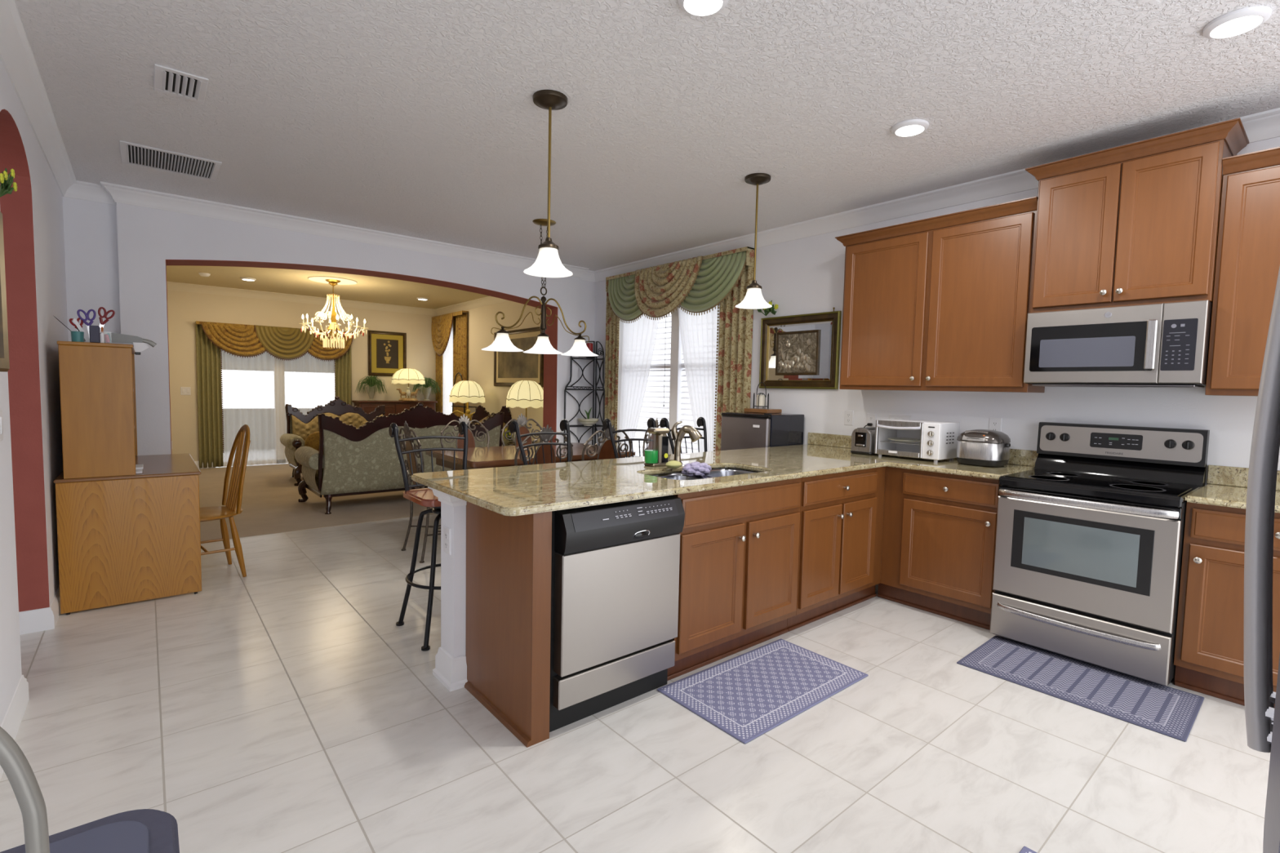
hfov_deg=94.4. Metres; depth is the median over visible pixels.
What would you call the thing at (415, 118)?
ceiling
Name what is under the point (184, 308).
wall
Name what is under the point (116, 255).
wall
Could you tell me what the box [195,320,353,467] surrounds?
drapes
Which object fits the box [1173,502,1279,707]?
base cabinet
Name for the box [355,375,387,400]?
potted fern
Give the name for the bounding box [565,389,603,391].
wire shelf
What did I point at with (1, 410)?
light switch
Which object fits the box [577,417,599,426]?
ceramic bowl
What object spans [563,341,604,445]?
rack
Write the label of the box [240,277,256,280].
recessed light
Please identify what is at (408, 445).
dining chair
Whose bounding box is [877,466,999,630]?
base cabinet
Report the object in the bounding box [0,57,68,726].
wall
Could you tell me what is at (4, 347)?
framed picture
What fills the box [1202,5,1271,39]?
recessed light
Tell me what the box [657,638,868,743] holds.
kitchen rug
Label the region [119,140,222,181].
ceiling vent
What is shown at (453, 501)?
cap
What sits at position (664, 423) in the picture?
bar stool
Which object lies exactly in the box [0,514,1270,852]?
floor
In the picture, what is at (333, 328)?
crystal chandelier
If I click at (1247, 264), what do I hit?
upper cabinet
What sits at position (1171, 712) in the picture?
kitchen rug
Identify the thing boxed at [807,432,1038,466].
backsplash
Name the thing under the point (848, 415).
receptacle
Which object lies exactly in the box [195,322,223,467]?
drape
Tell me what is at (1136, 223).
upper cabinet
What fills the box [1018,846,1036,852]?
kitchen rug
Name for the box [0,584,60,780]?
baseboard
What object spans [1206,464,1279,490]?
backsplash
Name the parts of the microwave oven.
door glass, door, handle, control panel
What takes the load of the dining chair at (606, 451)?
on the floor at (284, 706)
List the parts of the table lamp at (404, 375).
lamp shade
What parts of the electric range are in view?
knob, knob, drawer handle, storage drawer, oven door, door handle, vent trim, control panel, knob, knob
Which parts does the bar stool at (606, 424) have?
post, rail, rail, post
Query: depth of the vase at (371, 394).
10.31 m
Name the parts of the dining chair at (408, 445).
leg, frame, leg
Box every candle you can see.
[586,342,592,352]
[755,395,765,406]
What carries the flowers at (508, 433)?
in the flower vase at (513, 439)
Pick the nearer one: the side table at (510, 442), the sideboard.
the side table at (510, 442)
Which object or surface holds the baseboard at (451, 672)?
attached to the wall at (453, 566)
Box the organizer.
[76,329,111,343]
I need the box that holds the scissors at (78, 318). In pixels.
[69,317,85,340]
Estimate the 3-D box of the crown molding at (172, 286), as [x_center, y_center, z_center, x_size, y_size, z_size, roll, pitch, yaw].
[-3.864,-1.956,8.038,4.170,0.113,4.945,-2,5,-40]
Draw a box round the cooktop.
[998,469,1204,507]
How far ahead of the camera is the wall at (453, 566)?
2.69 m
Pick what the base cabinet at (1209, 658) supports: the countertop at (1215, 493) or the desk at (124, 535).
the countertop at (1215, 493)
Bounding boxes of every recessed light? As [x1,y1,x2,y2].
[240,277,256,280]
[417,297,428,300]
[678,0,728,16]
[891,119,928,137]
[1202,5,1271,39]
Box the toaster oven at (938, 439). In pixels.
[874,419,959,462]
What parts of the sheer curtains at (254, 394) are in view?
sheer panel, sheer panel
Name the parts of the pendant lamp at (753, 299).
lamp shade, rod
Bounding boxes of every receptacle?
[444,532,447,548]
[846,413,850,422]
[991,421,997,431]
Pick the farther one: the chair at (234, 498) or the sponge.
the chair at (234, 498)
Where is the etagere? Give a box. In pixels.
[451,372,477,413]
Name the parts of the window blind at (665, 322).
pull cord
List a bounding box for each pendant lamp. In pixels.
[523,89,573,277]
[735,173,772,309]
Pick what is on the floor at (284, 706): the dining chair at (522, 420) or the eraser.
the dining chair at (522, 420)
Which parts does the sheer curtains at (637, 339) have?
sheer panel, sheer panel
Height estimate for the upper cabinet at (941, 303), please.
1.122 m
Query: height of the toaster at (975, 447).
0.226 m
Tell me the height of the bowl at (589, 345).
0.184 m
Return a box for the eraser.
[104,333,110,342]
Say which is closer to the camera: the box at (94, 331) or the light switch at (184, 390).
the box at (94, 331)
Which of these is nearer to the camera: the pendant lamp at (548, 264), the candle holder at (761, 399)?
the pendant lamp at (548, 264)
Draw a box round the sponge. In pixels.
[665,460,681,468]
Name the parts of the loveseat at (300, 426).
arm, arm frame, rail, leg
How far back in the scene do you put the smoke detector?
7.88 m
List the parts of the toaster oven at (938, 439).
frame, door handle, dial panel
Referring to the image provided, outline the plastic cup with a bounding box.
[71,331,84,342]
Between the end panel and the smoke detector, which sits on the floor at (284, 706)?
the end panel
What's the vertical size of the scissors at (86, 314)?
0.188 m
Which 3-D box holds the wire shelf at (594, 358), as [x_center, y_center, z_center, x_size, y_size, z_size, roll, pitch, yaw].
[-0.625,-0.807,7.060,0.354,0.010,0.175,-2,5,-40]
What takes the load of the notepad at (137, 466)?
on the notepad at (137, 471)
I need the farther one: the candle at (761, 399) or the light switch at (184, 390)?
the light switch at (184, 390)
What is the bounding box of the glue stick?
[99,332,104,342]
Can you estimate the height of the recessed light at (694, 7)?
0.021 m
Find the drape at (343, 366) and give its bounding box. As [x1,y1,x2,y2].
[334,346,351,404]
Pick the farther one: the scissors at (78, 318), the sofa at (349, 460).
the sofa at (349, 460)
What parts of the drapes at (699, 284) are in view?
bead trim, bead trim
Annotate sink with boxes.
[650,467,759,479]
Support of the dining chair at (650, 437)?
on the floor at (284, 706)
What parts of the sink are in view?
bowl, bowl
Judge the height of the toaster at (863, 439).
0.187 m
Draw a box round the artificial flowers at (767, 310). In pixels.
[755,300,777,315]
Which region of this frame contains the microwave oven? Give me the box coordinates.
[1023,299,1212,388]
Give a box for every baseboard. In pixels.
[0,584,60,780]
[194,461,215,468]
[432,646,467,692]
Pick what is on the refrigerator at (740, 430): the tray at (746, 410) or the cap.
the tray at (746, 410)
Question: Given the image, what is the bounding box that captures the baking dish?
[888,437,919,442]
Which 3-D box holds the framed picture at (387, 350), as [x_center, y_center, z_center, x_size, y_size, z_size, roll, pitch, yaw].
[-4.562,-1.312,10.712,0.660,0.800,0.034,-2,5,-40]
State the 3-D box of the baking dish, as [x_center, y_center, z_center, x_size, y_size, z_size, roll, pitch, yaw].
[1.849,0.097,4.131,0.230,0.018,0.230,-2,5,-40]
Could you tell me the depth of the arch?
6.31 m
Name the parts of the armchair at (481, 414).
arm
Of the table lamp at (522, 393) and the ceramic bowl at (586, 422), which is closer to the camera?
the ceramic bowl at (586, 422)
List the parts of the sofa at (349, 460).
leg, arm, arm frame, seat, leg, rail, arm frame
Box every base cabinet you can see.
[652,467,801,680]
[786,466,885,631]
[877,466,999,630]
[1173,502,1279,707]
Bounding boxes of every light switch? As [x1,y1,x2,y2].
[0,408,3,440]
[180,386,191,395]
[888,413,911,419]
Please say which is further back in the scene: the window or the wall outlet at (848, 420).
the window
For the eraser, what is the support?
in the organizer
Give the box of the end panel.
[464,501,551,747]
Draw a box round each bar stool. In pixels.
[388,421,467,651]
[509,419,570,465]
[602,417,656,458]
[659,417,706,453]
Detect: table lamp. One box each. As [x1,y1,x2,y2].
[391,368,425,400]
[448,380,484,421]
[506,380,543,443]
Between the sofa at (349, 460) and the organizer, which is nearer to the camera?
the organizer
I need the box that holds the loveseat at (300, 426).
[280,395,386,485]
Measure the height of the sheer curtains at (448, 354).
2.250 m
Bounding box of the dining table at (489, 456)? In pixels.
[425,442,635,470]
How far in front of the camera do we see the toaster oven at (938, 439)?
3.96 m
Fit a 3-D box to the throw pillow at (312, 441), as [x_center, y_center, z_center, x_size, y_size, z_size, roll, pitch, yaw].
[-4.363,0.207,8.009,0.129,0.287,0.299,5,5,42]
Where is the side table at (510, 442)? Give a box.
[506,441,539,445]
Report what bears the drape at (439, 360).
hanging from the drapes at (441, 328)
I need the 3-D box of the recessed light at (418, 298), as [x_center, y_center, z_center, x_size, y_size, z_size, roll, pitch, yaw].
[-3.589,-2.106,9.788,0.184,0.021,0.184,-2,5,-40]
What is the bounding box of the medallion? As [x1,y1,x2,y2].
[307,275,357,284]
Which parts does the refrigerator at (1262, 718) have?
handle mount, handle mount, door, handle mount, handle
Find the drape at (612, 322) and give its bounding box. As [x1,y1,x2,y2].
[604,291,619,448]
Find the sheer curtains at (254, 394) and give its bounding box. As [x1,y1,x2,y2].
[221,349,334,466]
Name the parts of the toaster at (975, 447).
control panel, lid, handle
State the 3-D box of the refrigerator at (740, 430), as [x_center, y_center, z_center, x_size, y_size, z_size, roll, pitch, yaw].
[1.030,0.472,5.083,0.498,1.190,0.504,-2,5,-40]
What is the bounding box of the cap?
[427,486,466,506]
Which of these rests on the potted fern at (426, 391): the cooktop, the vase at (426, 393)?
the vase at (426, 393)
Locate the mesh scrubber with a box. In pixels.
[681,461,711,477]
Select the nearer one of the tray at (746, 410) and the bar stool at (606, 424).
the bar stool at (606, 424)
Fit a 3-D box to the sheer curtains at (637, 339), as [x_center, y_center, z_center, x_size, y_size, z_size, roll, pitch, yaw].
[0.256,-0.532,6.359,0.036,2.100,1.570,-2,5,-40]
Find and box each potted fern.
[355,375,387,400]
[412,377,440,400]
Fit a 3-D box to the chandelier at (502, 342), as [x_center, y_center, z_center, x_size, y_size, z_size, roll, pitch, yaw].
[-0.835,-1.201,5.137,1.114,1.122,0.344,-2,5,-40]
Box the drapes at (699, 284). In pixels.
[604,246,754,451]
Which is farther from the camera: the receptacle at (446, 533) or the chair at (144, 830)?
the receptacle at (446, 533)
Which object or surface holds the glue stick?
on the desk at (124, 535)
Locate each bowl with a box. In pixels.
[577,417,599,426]
[585,342,599,358]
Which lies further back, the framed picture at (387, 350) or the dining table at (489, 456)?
the framed picture at (387, 350)
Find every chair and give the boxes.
[0,726,179,852]
[200,424,250,577]
[398,421,440,563]
[440,413,489,471]
[501,413,543,446]
[514,424,573,466]
[582,425,631,461]
[642,417,661,456]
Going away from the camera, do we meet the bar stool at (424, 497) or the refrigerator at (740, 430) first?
the bar stool at (424, 497)
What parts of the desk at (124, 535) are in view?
panel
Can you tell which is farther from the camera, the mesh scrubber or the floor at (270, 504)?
the floor at (270, 504)
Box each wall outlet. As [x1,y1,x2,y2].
[443,525,450,555]
[844,409,853,425]
[866,413,875,427]
[988,417,1001,431]
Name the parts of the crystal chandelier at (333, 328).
crystal arm, crystal arm, crystal arm, gilt stem, crystal arm, crystal arm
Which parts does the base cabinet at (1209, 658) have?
knob, door, drawer, knob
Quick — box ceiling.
[14,0,1279,309]
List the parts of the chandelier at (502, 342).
lamp shade, scroll arm, lamp shade, chain, scroll arm, lamp shade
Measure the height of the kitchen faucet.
0.254 m
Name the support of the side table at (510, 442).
on the floor at (270, 504)
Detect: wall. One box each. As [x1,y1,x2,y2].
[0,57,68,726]
[62,196,595,455]
[167,289,435,461]
[440,502,466,657]
[462,136,1279,565]
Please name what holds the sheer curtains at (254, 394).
hanging from the wall at (184, 308)
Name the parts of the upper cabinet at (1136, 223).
door, knob, knob, crown moulding, door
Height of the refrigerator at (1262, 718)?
1.780 m
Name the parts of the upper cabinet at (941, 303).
door, crown moulding, door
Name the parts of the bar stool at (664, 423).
post, rail, rail, post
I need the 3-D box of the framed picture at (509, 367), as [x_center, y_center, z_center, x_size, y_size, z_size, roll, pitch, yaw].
[-1.843,-1.023,8.880,0.030,0.850,1.500,-2,5,-40]
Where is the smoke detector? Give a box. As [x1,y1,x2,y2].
[198,272,210,276]
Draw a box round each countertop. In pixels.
[411,432,1038,515]
[1184,464,1279,512]
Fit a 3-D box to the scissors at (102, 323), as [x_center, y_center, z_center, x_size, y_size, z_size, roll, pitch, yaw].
[-3.157,-0.599,3.495,0.097,0.208,0.014,-2,5,-40]
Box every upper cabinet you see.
[835,195,1044,392]
[1025,117,1248,312]
[1204,146,1279,395]
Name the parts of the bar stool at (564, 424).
post, rail, rail, post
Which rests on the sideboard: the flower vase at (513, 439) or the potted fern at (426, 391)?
the potted fern at (426, 391)
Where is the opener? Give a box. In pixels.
[72,318,89,342]
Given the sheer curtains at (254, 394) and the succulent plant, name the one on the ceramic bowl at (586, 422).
the succulent plant
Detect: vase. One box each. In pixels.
[366,386,376,400]
[422,387,431,400]
[511,432,515,442]
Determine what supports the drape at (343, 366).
hanging from the drapes at (242, 340)
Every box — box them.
[88,325,99,342]
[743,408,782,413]
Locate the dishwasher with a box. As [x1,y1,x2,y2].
[549,494,684,732]
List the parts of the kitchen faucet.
lever handle, spout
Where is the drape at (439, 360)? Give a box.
[435,352,443,413]
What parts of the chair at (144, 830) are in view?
hoop frame, seat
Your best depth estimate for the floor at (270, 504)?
6.54 m
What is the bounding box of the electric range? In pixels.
[989,422,1209,686]
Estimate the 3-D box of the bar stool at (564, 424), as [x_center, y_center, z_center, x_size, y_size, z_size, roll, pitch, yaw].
[-0.515,0.542,3.836,0.548,1.149,0.448,5,5,44]
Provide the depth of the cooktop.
3.07 m
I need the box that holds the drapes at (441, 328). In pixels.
[431,310,468,417]
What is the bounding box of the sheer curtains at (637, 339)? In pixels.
[617,303,719,457]
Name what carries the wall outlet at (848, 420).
attached to the wall at (805, 275)
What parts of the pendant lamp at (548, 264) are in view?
lamp shade, rod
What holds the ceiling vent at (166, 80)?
in the ceiling
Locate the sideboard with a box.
[351,400,437,416]
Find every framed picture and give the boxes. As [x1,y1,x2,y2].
[0,211,9,372]
[367,329,406,376]
[493,326,543,386]
[759,311,841,389]
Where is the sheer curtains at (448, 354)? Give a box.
[443,321,453,414]
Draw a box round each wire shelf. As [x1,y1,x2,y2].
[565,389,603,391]
[569,425,603,426]
[571,357,603,359]
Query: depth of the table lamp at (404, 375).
10.51 m
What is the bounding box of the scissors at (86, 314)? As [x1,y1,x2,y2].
[76,309,96,333]
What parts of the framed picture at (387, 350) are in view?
frame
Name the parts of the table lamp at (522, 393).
lamp shade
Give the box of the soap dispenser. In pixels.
[644,427,669,466]
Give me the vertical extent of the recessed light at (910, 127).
0.021 m
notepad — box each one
[135,464,143,469]
[135,469,142,473]
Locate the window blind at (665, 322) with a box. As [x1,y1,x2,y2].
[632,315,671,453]
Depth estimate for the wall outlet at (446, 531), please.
2.69 m
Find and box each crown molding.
[0,0,1279,282]
[166,281,508,315]
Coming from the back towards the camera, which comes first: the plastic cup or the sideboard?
the sideboard
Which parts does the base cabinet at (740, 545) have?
door, drawer, knob, knob, door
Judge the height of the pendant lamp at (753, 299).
0.848 m
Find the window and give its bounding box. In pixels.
[631,306,685,457]
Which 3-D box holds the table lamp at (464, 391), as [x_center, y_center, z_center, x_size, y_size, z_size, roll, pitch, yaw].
[-2.730,-0.305,9.373,0.545,0.837,0.545,2,4,10]
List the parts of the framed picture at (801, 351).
relief panel, relief frame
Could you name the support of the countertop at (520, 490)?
on the base cabinet at (740, 545)
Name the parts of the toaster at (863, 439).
lever, plate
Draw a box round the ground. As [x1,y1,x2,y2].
[215,453,288,467]
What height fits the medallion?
0.012 m
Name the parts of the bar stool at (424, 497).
post, leg, seat, leg, rail, rail, post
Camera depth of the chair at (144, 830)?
1.15 m
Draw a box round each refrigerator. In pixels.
[720,412,804,450]
[1244,266,1279,852]
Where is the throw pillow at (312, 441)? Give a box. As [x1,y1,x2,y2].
[305,431,319,451]
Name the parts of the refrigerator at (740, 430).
door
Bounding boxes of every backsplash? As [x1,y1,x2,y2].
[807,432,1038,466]
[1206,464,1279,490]
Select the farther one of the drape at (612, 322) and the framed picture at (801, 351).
the drape at (612, 322)
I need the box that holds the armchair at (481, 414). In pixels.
[471,404,511,445]
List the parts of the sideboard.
door, door, panel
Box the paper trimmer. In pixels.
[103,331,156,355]
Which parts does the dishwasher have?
panel, door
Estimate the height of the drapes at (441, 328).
2.535 m
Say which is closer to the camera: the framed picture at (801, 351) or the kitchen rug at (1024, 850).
the kitchen rug at (1024, 850)
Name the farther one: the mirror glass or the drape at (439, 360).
the drape at (439, 360)
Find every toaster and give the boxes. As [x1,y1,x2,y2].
[850,426,878,455]
[955,429,1010,467]
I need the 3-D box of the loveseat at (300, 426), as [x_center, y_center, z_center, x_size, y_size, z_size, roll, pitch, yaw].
[-4.230,0.163,8.503,1.550,1.184,0.920,-2,5,-40]
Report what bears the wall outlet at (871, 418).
attached to the wall at (805, 275)
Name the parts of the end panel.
shoe moulding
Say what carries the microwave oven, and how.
attached to the upper cabinet at (1136, 223)
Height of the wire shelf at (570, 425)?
0.010 m
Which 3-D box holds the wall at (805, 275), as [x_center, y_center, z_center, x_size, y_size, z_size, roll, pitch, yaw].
[0.057,-0.454,6.767,0.150,2.783,12.500,-2,5,-40]
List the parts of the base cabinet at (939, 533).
knob, door, drawer, knob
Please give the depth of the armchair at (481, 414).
9.10 m
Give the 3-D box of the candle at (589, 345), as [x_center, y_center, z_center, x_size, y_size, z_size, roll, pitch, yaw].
[-0.604,-0.918,7.097,0.080,0.160,0.080,-2,5,-40]
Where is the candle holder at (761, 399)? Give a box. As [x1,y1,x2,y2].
[752,382,768,408]
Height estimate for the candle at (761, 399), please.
0.105 m
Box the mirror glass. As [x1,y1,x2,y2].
[766,320,831,380]
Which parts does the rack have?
frame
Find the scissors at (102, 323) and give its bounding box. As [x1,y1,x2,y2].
[97,306,115,333]
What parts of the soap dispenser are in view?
sensor panel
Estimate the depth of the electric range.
3.05 m
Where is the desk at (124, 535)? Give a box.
[53,341,201,615]
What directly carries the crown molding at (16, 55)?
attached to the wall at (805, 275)
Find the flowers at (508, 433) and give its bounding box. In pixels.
[502,428,514,441]
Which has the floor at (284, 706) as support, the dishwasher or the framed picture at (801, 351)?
the dishwasher
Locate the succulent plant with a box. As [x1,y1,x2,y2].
[584,407,591,418]
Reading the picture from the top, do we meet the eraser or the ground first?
the eraser
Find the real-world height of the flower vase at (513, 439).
0.160 m
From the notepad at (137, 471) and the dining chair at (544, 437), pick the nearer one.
the notepad at (137, 471)
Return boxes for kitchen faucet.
[671,421,702,464]
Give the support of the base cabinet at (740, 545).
on the floor at (284, 706)
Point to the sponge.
(673, 464)
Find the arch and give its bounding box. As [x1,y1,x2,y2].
[165,259,557,449]
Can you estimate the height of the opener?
0.131 m
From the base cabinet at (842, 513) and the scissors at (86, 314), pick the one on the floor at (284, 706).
the base cabinet at (842, 513)
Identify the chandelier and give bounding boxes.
[298,279,368,348]
[481,218,598,356]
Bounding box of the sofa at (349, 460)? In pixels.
[294,401,504,514]
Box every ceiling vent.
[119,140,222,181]
[153,63,208,102]
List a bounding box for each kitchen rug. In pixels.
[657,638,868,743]
[956,635,1204,742]
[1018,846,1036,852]
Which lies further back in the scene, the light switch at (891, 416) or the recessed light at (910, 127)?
the light switch at (891, 416)
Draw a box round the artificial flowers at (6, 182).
[0,168,17,196]
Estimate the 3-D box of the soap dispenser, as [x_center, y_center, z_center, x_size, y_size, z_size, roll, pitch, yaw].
[0.093,0.117,3.379,0.151,0.215,0.094,-2,5,-40]
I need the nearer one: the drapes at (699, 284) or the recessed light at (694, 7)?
the recessed light at (694, 7)
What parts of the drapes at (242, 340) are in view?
bead trim, bead trim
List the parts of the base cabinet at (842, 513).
door, drawer, knob, knob, door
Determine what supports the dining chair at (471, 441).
on the floor at (284, 706)
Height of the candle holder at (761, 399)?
0.233 m
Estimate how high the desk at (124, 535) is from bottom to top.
1.565 m
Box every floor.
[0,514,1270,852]
[199,463,435,541]
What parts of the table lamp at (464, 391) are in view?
lamp shade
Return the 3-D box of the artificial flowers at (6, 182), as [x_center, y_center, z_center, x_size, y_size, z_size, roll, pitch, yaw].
[-2.322,-0.897,2.171,0.047,0.114,0.188,-2,5,-43]
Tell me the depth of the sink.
3.50 m
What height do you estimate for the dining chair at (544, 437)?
1.082 m
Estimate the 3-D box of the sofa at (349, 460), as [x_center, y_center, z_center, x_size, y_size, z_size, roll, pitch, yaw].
[-2.757,0.287,7.039,2.270,1.184,0.920,-2,5,-40]

